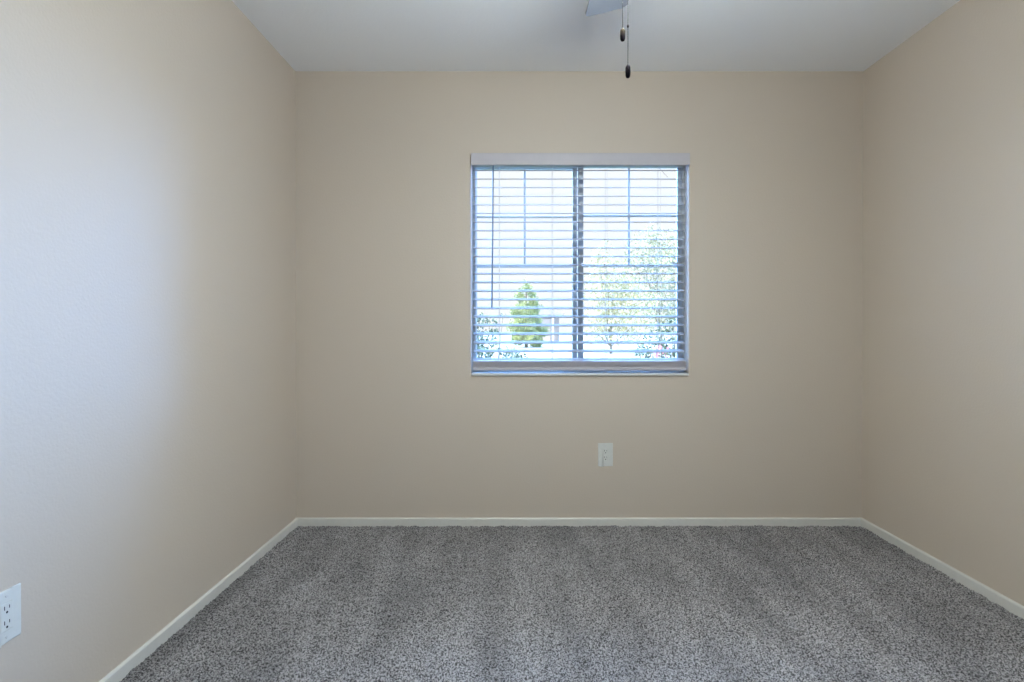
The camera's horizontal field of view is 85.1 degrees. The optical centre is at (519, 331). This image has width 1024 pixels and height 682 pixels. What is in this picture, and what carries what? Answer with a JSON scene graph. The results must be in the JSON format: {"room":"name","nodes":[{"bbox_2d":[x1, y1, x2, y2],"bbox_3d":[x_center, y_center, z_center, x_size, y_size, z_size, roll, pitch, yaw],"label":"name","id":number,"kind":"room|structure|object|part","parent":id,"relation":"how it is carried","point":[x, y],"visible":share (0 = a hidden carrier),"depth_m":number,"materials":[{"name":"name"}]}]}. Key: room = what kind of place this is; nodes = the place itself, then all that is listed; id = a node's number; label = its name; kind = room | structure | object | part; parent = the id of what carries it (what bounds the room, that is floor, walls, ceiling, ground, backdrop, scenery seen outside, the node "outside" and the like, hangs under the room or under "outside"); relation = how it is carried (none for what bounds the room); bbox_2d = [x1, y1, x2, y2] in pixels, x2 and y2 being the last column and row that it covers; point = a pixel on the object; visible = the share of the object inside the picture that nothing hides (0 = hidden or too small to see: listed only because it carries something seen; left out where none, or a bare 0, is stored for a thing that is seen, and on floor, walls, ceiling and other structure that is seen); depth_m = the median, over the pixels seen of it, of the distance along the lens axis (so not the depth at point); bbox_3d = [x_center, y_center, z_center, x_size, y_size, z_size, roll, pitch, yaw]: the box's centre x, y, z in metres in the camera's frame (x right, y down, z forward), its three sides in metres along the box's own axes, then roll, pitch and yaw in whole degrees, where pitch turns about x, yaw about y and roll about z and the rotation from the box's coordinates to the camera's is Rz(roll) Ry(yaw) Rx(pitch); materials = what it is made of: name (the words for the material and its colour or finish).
{"room":"empty bedroom","nodes":[
{"label":"empty bedroom","id":0,"kind":"room"},
{"bbox_2d":[0,0,296,681],"bbox_3d":[-1.293,-0.111,1.154,0.140,2.940,3.692,0,0,1],"label":"wall","id":1,"kind":"structure","parent":0,"point":[148,147],"depth_m":1.76,"materials":[{"name":"beige paint"}]},
{"bbox_2d":[0,583,20,647],"bbox_3d":[-1.219,0.676,1.322,0.007,0.130,0.079,0,0,1],"label":"wall outlet","id":2,"kind":"object","parent":1,"relation":"attached to","point":[10,598],"visible":1,"depth_m":1.33,"materials":[{"name":"white plastic"}]},
{"bbox_2d":[0,600,12,633],"bbox_3d":[-1.219,0.676,1.322,0.007,0.066,0.032,0,0,1],"label":"receptacle","id":3,"kind":"object","parent":2,"relation":"attached to","point":[6,606],"depth_m":1.32,"materials":[{"name":"white plastic"}]},
{"bbox_2d":[99,518,297,681],"bbox_3d":[-1.218,1.047,1.227,0.011,0.063,3.539,0,0,1],"label":"baseboard","id":4,"kind":"structure","parent":1,"relation":"attached to","point":[117,674],"depth_m":2.03,"materials":[{"name":"white paint"}]},
{"bbox_2d":[119,525,1023,681],"bbox_3d":[0.317,1.063,0.562,3.399,0.015,4.890,0,0,0],"label":"floor","id":5,"kind":"structure","parent":0,"point":[759,603],"depth_m":2.07,"materials":[{"name":"grey carpet"}]},
{"bbox_2d":[295,71,863,517],"bbox_3d":[0.319,-0.124,3.069,3.325,2.940,0.140,0,0,0],"label":"wall","id":6,"kind":"structure","parent":0,"point":[393,420],"depth_m":3.00,"materials":[{"name":"beige paint"}]},
{"bbox_2d":[297,518,861,526],"bbox_3d":[0.319,1.035,3.002,3.045,0.063,0.011,0,0,0],"label":"baseboard","id":7,"kind":"structure","parent":6,"relation":"attached to","point":[657,522],"depth_m":3.00,"materials":[{"name":"white paint"}]},
{"bbox_2d":[471,166,688,375],"bbox_3d":[0.322,-0.353,3.059,1.168,1.182,0.147,0,0,0],"label":"window","id":8,"kind":"structure","parent":6,"relation":"in","point":[679,174],"depth_m":3.08,"materials":[{"name":"white plastic"}]},
{"bbox_2d":[477,169,571,267],"bbox_3d":[0.025,-0.630,3.120,0.534,0.550,0.006,0,0,0],"label":"grille","id":9,"kind":"object","parent":8,"relation":"attached to","point":[524,216],"depth_m":3.12,"materials":[{"name":"white plastic"}]},
{"bbox_3d":[0.037,-0.361,3.120,0.564,1.116,0.026,0,0,0],"label":"fixed sash","id":10,"kind":"part","parent":8,"relation":"part of","materials":[{"name":"clear glass"}]},
{"bbox_3d":[0.322,0.231,3.034,1.166,0.014,0.089,0,0,0],"label":"sill","id":11,"kind":"part","parent":8,"relation":"part of","materials":[{"name":"white plastic"}]},
{"bbox_2d":[471,153,689,370],"bbox_3d":[0.322,-0.370,3.014,1.165,1.159,0.090,0,0,0],"label":"window blind","id":12,"kind":"object","parent":8,"relation":"attached to","point":[478,160],"visible":1,"depth_m":3.01,"materials":[{"name":"white plastic"}]},
{"bbox_3d":[-0.110,-0.363,3.033,0.003,1.073,0.052,0,0,0],"label":"ladder cord","id":13,"kind":"part","parent":12,"relation":"part of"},
{"bbox_3d":[0.179,-0.363,3.033,0.003,1.073,0.052,0,0,0],"label":"ladder cord","id":14,"kind":"part","parent":12,"relation":"part of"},
{"bbox_3d":[0.318,0.200,3.015,1.139,0.018,0.051,0,0,0],"label":"rail","id":15,"kind":"part","parent":12,"relation":"part of","materials":[{"name":"white wood"}]},
{"bbox_3d":[0.753,-0.352,3.058,0.001,1.095,0.002,0,0,-9],"label":"lift cord","id":16,"kind":"part","parent":12,"relation":"part of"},
{"bbox_3d":[0.758,-0.363,3.033,0.003,1.073,0.052,0,0,0],"label":"ladder cord","id":17,"kind":"part","parent":12,"relation":"part of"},
{"bbox_3d":[0.604,-0.361,3.092,0.568,1.116,0.026,0,0,0],"label":"sliding sash","id":18,"kind":"part","parent":8,"relation":"part of","materials":[{"name":"clear glass"}]},
{"bbox_2d":[583,168,676,266],"bbox_3d":[0.609,-0.630,3.092,0.518,0.550,0.006,0,0,0],"label":"grille","id":19,"kind":"object","parent":8,"relation":"attached to","point":[628,215],"depth_m":3.09,"materials":[{"name":"white plastic"}]},
{"bbox_2d":[598,443,612,466],"bbox_3d":[0.460,0.663,3.001,0.079,0.130,0.007,0,0,0],"label":"wall outlet","id":20,"kind":"object","parent":6,"relation":"attached to","point":[605,450],"visible":1,"depth_m":3.00,"materials":[{"name":"white plastic"}]},
{"bbox_2d":[603,449,608,460],"bbox_3d":[0.460,0.663,3.001,0.032,0.066,0.007,0,0,0],"label":"receptacle","id":21,"kind":"object","parent":20,"relation":"attached to","point":[605,451],"depth_m":3.00,"materials":[{"name":"white plastic"}]},
{"bbox_2d":[232,0,959,70],"bbox_3d":[0.317,-1.477,0.565,3.599,0.200,5.130,0,0,0],"label":"ceiling","id":22,"kind":"structure","parent":0,"point":[310,35],"depth_m":2.60,"materials":[{"name":"white paint"}]},
{"bbox_2d":[585,0,630,77],"bbox_3d":[0.286,-0.996,1.378,1.093,0.773,1.046,0,0,0],"label":"ceiling fan","id":23,"kind":"object","parent":22,"relation":"hanging from","point":[594,7],"visible":1,"depth_m":1.85,"materials":[{"name":"white metal"}]},
{"bbox_3d":[0.289,-1.088,1.706,0.146,0.006,0.387,-14,0,1],"label":"blade","id":24,"kind":"part","parent":23,"relation":"part of","materials":[{"name":"white"}]},
{"bbox_2d":[862,0,1023,605],"bbox_3d":[1.929,-0.111,1.154,0.140,2.940,3.692,0,0,-1],"label":"wall","id":25,"kind":"structure","parent":0,"point":[943,312],"depth_m":2.38,"materials":[{"name":"beige paint"}]},
{"bbox_2d":[861,518,1023,618],"bbox_3d":[1.853,1.047,1.227,0.011,0.063,3.539,0,0,-1],"label":"baseboard","id":26,"kind":"structure","parent":25,"relation":"attached to","point":[1013,607],"depth_m":2.38,"materials":[{"name":"white paint"}]},
{"label":"outside","id":27,"kind":"structure","parent":0,"visible":0},
{"bbox_3d":[0.000,1.354,9.090,180.000,0.300,11.840,0,0,0],"label":"lawn","id":28,"kind":"structure","parent":27,"visible":0},
{"bbox_2d":[477,312,531,357],"bbox_3d":[-0.248,0.525,5.215,0.747,1.418,0.547,0,0,0],"label":"leafy shrub","id":29,"kind":"object","parent":28,"relation":"on","point":[490,354],"visible":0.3,"depth_m":5.17,"materials":[{"name":"green plant"}]},
{"bbox_2d":[634,318,675,357],"bbox_3d":[1.366,0.538,5.213,0.520,1.389,0.441,0,0,-24],"label":"flowering shrub","id":30,"kind":"object","parent":28,"relation":"on","point":[658,346],"visible":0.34,"depth_m":5.20,"materials":[{"name":"green plant"}]},
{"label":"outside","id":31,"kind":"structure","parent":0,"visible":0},
{"bbox_2d":[477,335,675,357],"bbox_3d":[0.000,0.841,82.508,180.000,0.300,135.000,0,0,0],"label":"street","id":32,"kind":"structure","parent":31,"point":[503,337],"depth_m":33.68,"materials":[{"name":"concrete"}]},
{"bbox_2d":[506,277,549,346],"bbox_3d":[0.488,-1.218,35.959,2.926,4.607,3.003,0,0,0],"label":"conical tree","id":33,"kind":"object","parent":32,"relation":"on","point":[527,286],"visible":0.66,"depth_m":35.65,"materials":[{"name":"green plant"}]},
{"bbox_2d":[520,306,563,340],"bbox_3d":[1.550,-0.632,49.997,4.300,3.100,6.800,0,0,0],"label":"house","id":34,"kind":"structure","parent":32,"relation":"on","point":[542,311],"depth_m":46.92,"materials":[{"name":"paint"}]},
{"bbox_2d":[583,238,661,353],"bbox_3d":[4.752,-1.686,27.091,3.935,5.528,2.891,0,0,0],"label":"tree","id":35,"kind":"object","parent":32,"relation":"on","point":[621,294],"visible":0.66,"depth_m":26.85,"materials":[{"name":"green plant"}]},
{"bbox_2d":[618,223,675,344],"bbox_3d":[8.234,-2.567,30.915,5.625,7.245,3.734,0,0,-20],"label":"tree","id":36,"kind":"object","parent":32,"relation":"on","point":[665,260],"visible":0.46,"depth_m":30.66,"materials":[{"name":"green plant"}]}
]}

